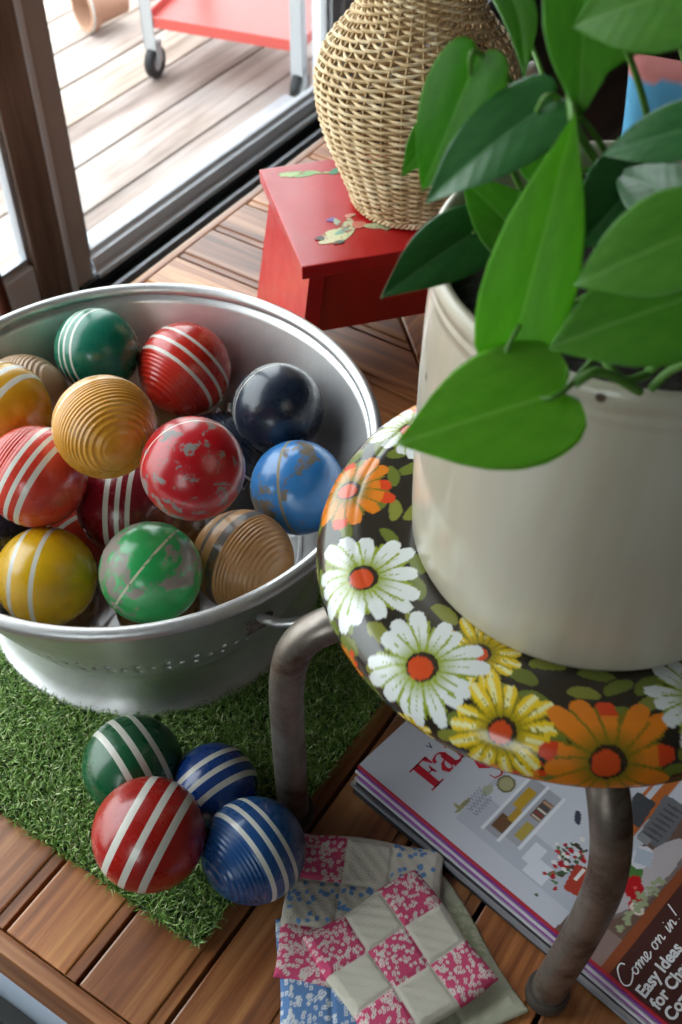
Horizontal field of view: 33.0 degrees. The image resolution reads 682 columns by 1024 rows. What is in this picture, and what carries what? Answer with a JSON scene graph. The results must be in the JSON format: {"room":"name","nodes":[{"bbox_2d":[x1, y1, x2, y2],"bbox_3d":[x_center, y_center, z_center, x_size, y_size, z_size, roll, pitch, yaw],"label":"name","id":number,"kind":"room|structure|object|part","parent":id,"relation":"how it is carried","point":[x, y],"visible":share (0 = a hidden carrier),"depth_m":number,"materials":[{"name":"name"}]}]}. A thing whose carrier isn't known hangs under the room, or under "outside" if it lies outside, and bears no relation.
{"room":"sunroom","nodes":[
{"label":"sunroom","id":0,"kind":"room"},
{"bbox_2d":[0,0,312,267],"bbox_3d":[-2.297,-1.492,3.244,4.526,0.030,9.000,26,52,22],"label":"deck","id":1,"kind":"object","parent":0,"point":[129,130],"visible":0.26,"depth_m":2.76,"materials":[{"name":"brown wood"}]},
{"bbox_2d":[70,0,129,33],"bbox_3d":[-0.619,-1.317,2.974,0.123,0.120,0.120,-30,54,-25],"label":"flowerpot","id":2,"kind":"object","parent":1,"relation":"on","point":[90,15],"visible":1,"depth_m":2.97,"materials":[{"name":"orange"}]},
{"bbox_2d":[138,0,311,97],"bbox_3d":[-0.223,-1.317,2.677,0.411,0.560,0.380,15,49,14],"label":"utility cart","id":3,"kind":"object","parent":1,"relation":"on","point":[286,25],"visible":0.7,"depth_m":2.72,"materials":[{"name":"red"}]},
{"bbox_3d":[-0.454,-1.287,2.598,0.030,0.485,0.030,15,49,14],"label":"post","id":4,"kind":"part","parent":3,"relation":"part of","materials":[{"name":"grey metal"}]},
{"bbox_2d":[151,0,311,50],"bbox_3d":[-0.223,-1.223,2.778,0.402,0.026,0.324,15,49,14],"label":"shelf","id":5,"kind":"object","parent":3,"relation":"attached to","point":[265,23],"depth_m":2.73,"materials":[{"name":"red"}]},
{"bbox_3d":[-0.097,-1.191,2.508,0.030,0.485,0.030,15,49,14],"label":"post","id":6,"kind":"part","parent":3,"relation":"part of","materials":[{"name":"grey metal"}]},
{"bbox_2d":[314,0,490,96],"bbox_3d":[-0.621,-1.126,1.145,0.060,2.580,5.400,26,52,22],"label":"wall","id":7,"kind":"structure","parent":0,"point":[352,1],"depth_m":2.70,"materials":[{"name":"white paint"}]},
{"bbox_2d":[0,0,383,316],"bbox_3d":[-0.816,-0.733,1.026,0.280,2.160,3.230,26,52,22],"label":"door","id":8,"kind":"structure","parent":7,"relation":"in","point":[57,256],"depth_m":2.05,"materials":[{"name":"white"}]},
{"bbox_3d":[-1.085,-0.423,0.778,0.028,2.010,1.983,26,52,22],"label":"rail","id":9,"kind":"part","parent":8,"relation":"part of","materials":[{"name":"brown wood"}]},
{"bbox_3d":[-0.240,-0.654,2.357,0.013,0.041,0.864,26,52,22],"label":"sill","id":10,"kind":"part","parent":8,"relation":"part of","materials":[{"name":"grey metal"}]},
{"bbox_3d":[-0.239,-0.698,2.336,0.034,0.052,0.796,26,52,22],"label":"sill rail","id":11,"kind":"part","parent":8,"relation":"part of","materials":[{"name":"white metal"}]},
{"bbox_3d":[-0.865,-0.702,1.010,0.085,2.100,3.120,26,52,22],"label":"frame","id":12,"kind":"part","parent":8,"relation":"part of","materials":[{"name":"white"}]},
{"bbox_2d":[352,0,680,150],"bbox_3d":[0.900,0.461,1.382,3.558,0.030,5.200,26,52,22],"label":"floor","id":13,"kind":"structure","parent":0,"point":[605,112],"depth_m":2.71,"materials":[{"name":"brown wood"}]},
{"bbox_2d":[0,273,12,315],"bbox_3d":[-0.567,-0.450,1.787,0.073,0.621,0.026,20,50,18],"label":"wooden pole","id":14,"kind":"object","parent":13,"relation":"on","point":[5,306],"visible":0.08,"depth_m":1.88,"materials":[{"name":"brown wood"}]},
{"bbox_2d":[0,973,66,1023],"bbox_3d":[-0.279,0.471,1.338,0.400,0.020,0.300,26,52,22],"label":"mat","id":15,"kind":"object","parent":13,"relation":"on","point":[17,1006],"visible":0.02,"depth_m":1.26,"materials":[{"name":"grey fabric"}]},
{"bbox_3d":[-0.279,0.471,1.338,0.400,0.020,0.300,26,52,22],"label":"frame","id":16,"kind":"part","parent":15,"relation":"part of","materials":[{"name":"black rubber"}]},
{"bbox_2d":[0,136,626,1023],"bbox_3d":[0.157,0.153,1.389,1.245,0.380,1.245,26,52,22],"label":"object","id":17,"kind":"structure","parent":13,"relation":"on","point":[75,947],"depth_m":0.96,"materials":[{"name":"brown wood"}]},
{"bbox_3d":[0.157,0.049,1.278,1.245,0.074,1.245,26,52,22],"label":"frame","id":18,"kind":"part","parent":17,"relation":"part of","materials":[{"name":"brown wood"}]},
{"bbox_2d":[0,403,385,949],"bbox_3d":[-0.196,0.079,1.188,0.566,0.014,0.558,26,52,22],"label":"mat","id":19,"kind":"object","parent":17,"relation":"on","point":[44,741],"visible":0.25,"depth_m":1.06,"materials":[{"name":"green"}]},
{"bbox_2d":[82,714,182,805],"bbox_3d":[-0.180,0.220,0.998,0.087,0.087,0.087,-29,53,-25],"label":"ball","id":20,"kind":"object","parent":19,"relation":"on","point":[125,748],"visible":0.79,"depth_m":0.97,"materials":[{"name":"paint"}]},
{"bbox_2d":[91,776,205,893],"bbox_3d":[-0.153,0.257,0.917,0.090,0.090,0.090,19,50,17],"label":"ball","id":21,"kind":"object","parent":19,"relation":"on","point":[148,835],"visible":1,"depth_m":0.89,"materials":[{"name":"paint"}]},
{"bbox_2d":[0,283,381,717],"bbox_3d":[-0.193,-0.002,1.124,0.463,0.208,0.463,-6,47,-5],"label":"colander","id":22,"kind":"object","parent":19,"relation":"on","point":[182,662],"visible":0.41,"depth_m":1.10,"materials":[{"name":"metal"}]},
{"bbox_2d":[0,515,33,551],"bbox_3d":[-0.327,0.029,1.071,0.086,0.086,0.086,-8,47,-7],"label":"ball","id":23,"kind":"object","parent":22,"relation":"in","point":[9,530],"visible":0.09,"depth_m":1.04,"materials":[{"name":"paint"}]},
{"bbox_2d":[0,361,52,437],"bbox_3d":[-0.313,-0.093,1.062,0.091,0.091,0.091,22,51,19],"label":"ball","id":24,"kind":"object","parent":22,"relation":"in","point":[25,400],"visible":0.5,"depth_m":1.03,"materials":[{"name":"paint"}]},
{"bbox_2d":[0,354,68,427],"bbox_3d":[-0.317,-0.112,1.151,0.091,0.091,0.091,-10,48,-9],"label":"ball","id":25,"kind":"object","parent":22,"relation":"in","point":[51,377],"visible":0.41,"depth_m":1.13,"materials":[{"name":"paint"}]},
{"bbox_2d":[0,425,87,527],"bbox_3d":[-0.269,-0.031,1.013,0.090,0.090,0.090,16,49,14],"label":"ball","id":26,"kind":"object","parent":22,"relation":"in","point":[38,488],"visible":0.9,"depth_m":0.98,"materials":[{"name":"paint"}]},
{"bbox_2d":[0,526,97,624],"bbox_3d":[-0.262,0.058,1.020,0.089,0.089,0.089,8,48,7],"label":"ball","id":27,"kind":"object","parent":22,"relation":"in","point":[49,575],"visible":0.98,"depth_m":0.99,"materials":[{"name":"paint"}]},
{"bbox_2d":[49,510,103,566],"bbox_3d":[-0.271,0.018,1.157,0.090,0.090,0.090,20,50,18],"label":"ball","id":28,"kind":"object","parent":22,"relation":"in","point":[71,524],"visible":0.11,"depth_m":1.12,"materials":[{"name":"paint"}]},
{"bbox_2d":[61,587,98,626],"bbox_3d":[-0.273,0.085,1.101,0.080,0.080,0.080,35,56,28],"label":"ball","id":29,"kind":"object","parent":22,"relation":"in","point":[86,618],"visible":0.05,"depth_m":1.08,"materials":[{"name":"paint"}]},
{"bbox_2d":[54,308,139,384],"bbox_3d":[-0.249,-0.165,1.174,0.086,0.086,0.086,17,49,16],"label":"ball","id":30,"kind":"object","parent":22,"relation":"in","point":[92,341],"visible":0.88,"depth_m":1.14,"materials":[{"name":"paint"}]},
{"bbox_2d":[51,375,157,478],"bbox_3d":[-0.200,-0.072,0.972,0.088,0.088,0.088,20,50,18],"label":"ball","id":31,"kind":"object","parent":22,"relation":"in","point":[102,425],"visible":0.94,"depth_m":0.94,"materials":[{"name":"paint"}]},
{"bbox_2d":[76,466,174,549],"bbox_3d":[-0.199,-0.006,1.068,0.092,0.092,0.092,3,47,1],"label":"ball","id":32,"kind":"object","parent":22,"relation":"in","point":[107,507],"visible":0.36,"depth_m":1.03,"materials":[{"name":"paint"}]},
{"bbox_2d":[98,521,202,623],"bbox_3d":[-0.164,0.052,0.993,0.089,0.089,0.089,18,50,16],"label":"ball","id":33,"kind":"object","parent":22,"relation":"in","point":[149,571],"visible":0.98,"depth_m":0.96,"materials":[{"name":"paint"}]},
{"bbox_2d":[116,593,199,625],"bbox_3d":[-0.175,0.089,1.098,0.080,0.080,0.080,35,56,28],"label":"ball","id":34,"kind":"object","parent":22,"relation":"in","point":[195,607],"visible":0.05,"depth_m":1.08,"materials":[{"name":"paint"}]},
{"bbox_2d":[151,402,193,427],"bbox_3d":[-0.196,-0.079,1.248,0.089,0.089,0.089,35,56,28],"label":"ball","id":35,"kind":"object","parent":22,"relation":"in","point":[163,417],"visible":0.02,"depth_m":1.21,"materials":[{"name":"paint"}]},
{"bbox_2d":[138,322,231,415],"bbox_3d":[-0.161,-0.147,1.187,0.096,0.096,0.096,19,50,17],"label":"ball","id":36,"kind":"object","parent":22,"relation":"in","point":[185,369],"visible":1,"depth_m":1.15,"materials":[{"name":"paint"}]},
{"bbox_2d":[173,518,205,543],"bbox_3d":[-0.176,0.013,1.156,0.080,0.080,0.080,35,56,28],"label":"ball","id":37,"kind":"object","parent":22,"relation":"in","point":[192,529],"visible":0.06,"depth_m":1.13,"materials":[{"name":"paint"}]},
{"bbox_2d":[140,416,244,520],"bbox_3d":[-0.122,-0.036,0.944,0.086,0.086,0.086,17,49,15],"label":"ball","id":38,"kind":"object","parent":22,"relation":"in","point":[192,468],"visible":1,"depth_m":0.91,"materials":[{"name":"paint"}]},
{"bbox_2d":[200,411,262,491],"bbox_3d":[-0.125,-0.060,1.194,0.090,0.090,0.090,-11,48,-10],"label":"ball","id":39,"kind":"object","parent":22,"relation":"in","point":[252,455],"visible":0.17,"depth_m":1.17,"materials":[{"name":"paint"}]},
{"bbox_2d":[194,509,294,604],"bbox_3d":[-0.089,0.044,1.043,0.093,0.093,0.093,21,50,19],"label":"ball","id":40,"kind":"object","parent":22,"relation":"in","point":[240,551],"visible":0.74,"depth_m":1.01,"materials":[{"name":"paint"}]},
{"bbox_2d":[232,363,323,452],"bbox_3d":[-0.062,-0.101,1.131,0.090,0.090,0.090,20,50,18],"label":"ball","id":41,"kind":"object","parent":22,"relation":"in","point":[274,404],"visible":0.93,"depth_m":1.10,"materials":[{"name":"paint"}]},
{"bbox_3d":[-0.015,0.066,0.971,0.052,0.020,0.113,32,55,27],"label":"handle","id":42,"kind":"part","parent":22,"relation":"part of","materials":[{"name":"metal"}]},
{"bbox_2d":[250,440,341,535],"bbox_3d":[-0.041,-0.023,1.081,0.090,0.090,0.090,20,50,18],"label":"ball","id":43,"kind":"object","parent":22,"relation":"in","point":[291,483],"visible":0.8,"depth_m":1.05,"materials":[{"name":"paint"}]},
{"bbox_2d":[174,743,257,825],"bbox_3d":[-0.108,0.236,0.991,0.074,0.074,0.074,17,49,15],"label":"ball","id":44,"kind":"object","parent":19,"relation":"on","point":[216,775],"visible":0.6,"depth_m":0.96,"materials":[{"name":"paint"}]},
{"bbox_2d":[201,796,305,905],"bbox_3d":[-0.071,0.276,0.938,0.086,0.086,0.086,21,51,19],"label":"ball","id":45,"kind":"object","parent":19,"relation":"on","point":[254,853],"visible":0.98,"depth_m":0.91,"materials":[{"name":"paint"}]},
{"bbox_2d":[257,155,427,330],"bbox_3d":[0.102,-0.313,1.433,0.388,0.191,0.214,-12,48,-11],"label":"box","id":46,"kind":"object","parent":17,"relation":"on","point":[325,263],"visible":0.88,"depth_m":1.33,"materials":[{"name":"red wood"}]},
{"bbox_2d":[312,0,522,229],"bbox_3d":[0.083,-0.474,1.247,0.228,0.301,0.228,13,48,12],"label":"wicker vase","id":47,"kind":"object","parent":46,"relation":"on","point":[379,191],"visible":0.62,"depth_m":1.19,"materials":[{"name":"brown wicker"}]},
{"bbox_2d":[275,874,528,1023],"bbox_3d":[0.045,0.367,0.924,0.153,0.006,0.153,-21,51,-19],"label":"square","id":48,"kind":"object","parent":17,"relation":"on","point":[499,1003],"visible":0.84,"depth_m":0.91,"materials":[{"name":"fabric"}]},
{"bbox_2d":[276,919,356,1023],"bbox_3d":[0.011,0.383,0.903,0.120,0.006,0.143,-3,47,-3],"label":"square","id":49,"kind":"object","parent":48,"relation":"on","point":[302,1002],"visible":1,"depth_m":0.90,"materials":[{"name":"fabric"}]},
{"bbox_2d":[273,833,443,988],"bbox_3d":[0.017,0.328,0.948,0.131,0.007,0.131,6,47,5],"label":"cloth","id":50,"kind":"object","parent":49,"relation":"on","point":[339,873],"visible":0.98,"depth_m":0.96,"materials":[{"name":"fabric"}]},
{"bbox_2d":[303,869,497,1023],"bbox_3d":[0.046,0.355,0.915,0.114,0.007,0.114,-25,52,-22],"label":"square","id":51,"kind":"object","parent":50,"relation":"on","point":[398,956],"visible":1,"depth_m":0.91,"materials":[{"name":"fabric"}]},
{"bbox_2d":[269,404,681,1016],"bbox_3d":[0.160,0.133,0.904,0.354,0.356,0.354,35,56,28],"label":"stool","id":52,"kind":"object","parent":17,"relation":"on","point":[607,734],"visible":0.56,"depth_m":0.72,"materials":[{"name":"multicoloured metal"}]},
{"bbox_3d":[0.018,0.162,0.909,0.147,0.292,0.030,-4,47,-4],"label":"leg","id":53,"kind":"part","parent":52,"relation":"part of","materials":[{"name":"silver metal"}]},
{"bbox_3d":[0.160,0.029,0.793,0.354,0.052,0.354,0,47,0],"label":"seat","id":54,"kind":"part","parent":52,"relation":"part of","materials":[{"name":"fabric"}]},
{"bbox_2d":[381,0,681,671],"bbox_3d":[0.151,-0.120,0.621,0.264,0.402,0.330,0,47,0],"label":"pothos","id":55,"kind":"object","parent":52,"relation":"on","point":[544,435],"visible":1,"depth_m":0.52,"materials":[{"name":"green plant"}]},
{"bbox_3d":[0.171,0.245,0.834,0.043,0.299,0.122,0,47,0],"label":"leg","id":56,"kind":"part","parent":52,"relation":"part of","materials":[{"name":"silver metal"}]},
{"bbox_2d":[353,789,624,1021],"bbox_3d":[0.236,0.274,1.012,0.372,0.006,0.263,35,56,28],"label":"magazine","id":57,"kind":"object","parent":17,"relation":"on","point":[355,792],"visible":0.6,"depth_m":0.98,"materials":[{"name":"paper"}]},
{"bbox_2d":[350,779,638,1023],"bbox_3d":[0.233,0.270,1.009,0.372,0.004,0.263,35,56,28],"label":"magazine","id":58,"kind":"object","parent":57,"relation":"on","point":[621,1013],"visible":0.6,"depth_m":0.95,"materials":[{"name":"paper"}]},
{"bbox_2d":[356,782,641,1023],"bbox_3d":[0.239,0.267,1.005,0.372,0.004,0.263,35,56,28],"label":"magazine","id":59,"kind":"object","parent":58,"relation":"on","point":[358,785],"visible":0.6,"depth_m":0.97,"materials":[{"name":"paper"}]},
{"bbox_2d":[355,775,649,1023],"bbox_3d":[0.237,0.263,1.003,0.372,0.004,0.263,35,56,28],"label":"magazine","id":60,"kind":"object","parent":59,"relation":"on","point":[630,1010],"visible":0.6,"depth_m":0.95,"materials":[{"name":"paper"}]},
{"bbox_2d":[358,776,650,1023],"bbox_3d":[0.240,0.260,1.000,0.372,0.004,0.263,35,56,28],"label":"magazine","id":61,"kind":"object","parent":60,"relation":"on","point":[359,777],"visible":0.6,"depth_m":0.96,"materials":[{"name":"paper"}]},
{"bbox_2d":[355,769,657,1023],"bbox_3d":[0.238,0.256,0.998,0.372,0.004,0.263,35,56,28],"label":"magazine","id":62,"kind":"object","parent":61,"relation":"on","point":[409,816],"visible":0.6,"depth_m":0.94,"materials":[{"name":"paper"}]},
{"bbox_2d":[358,768,661,1023],"bbox_3d":[0.240,0.253,0.995,0.372,0.004,0.263,35,56,28],"label":"magazine","id":63,"kind":"object","parent":62,"relation":"on","point":[359,770],"visible":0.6,"depth_m":0.94,"materials":[{"name":"paper"}]},
{"bbox_2d":[358,721,681,1023],"bbox_3d":[0.240,0.250,0.993,0.372,0.004,0.263,35,56,28],"label":"magazine","id":64,"kind":"object","parent":63,"relation":"on","point":[530,837],"visible":0.53,"depth_m":0.97,"materials":[{"name":"paper"}]},
{"bbox_2d":[526,60,554,101],"bbox_3d":[0.328,-0.362,1.382,0.262,0.321,0.019,19,50,17],"label":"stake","id":65,"kind":"object","parent":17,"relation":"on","point":[532,69],"visible":0.06,"depth_m":1.30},
{"bbox_2d":[622,54,681,133],"bbox_3d":[0.496,-0.409,1.443,0.322,0.297,0.115,6,47,6],"label":"cushion","id":66,"kind":"object","parent":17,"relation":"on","point":[661,78],"visible":0.14,"depth_m":1.37,"materials":[{"name":"fabric"}]}
]}

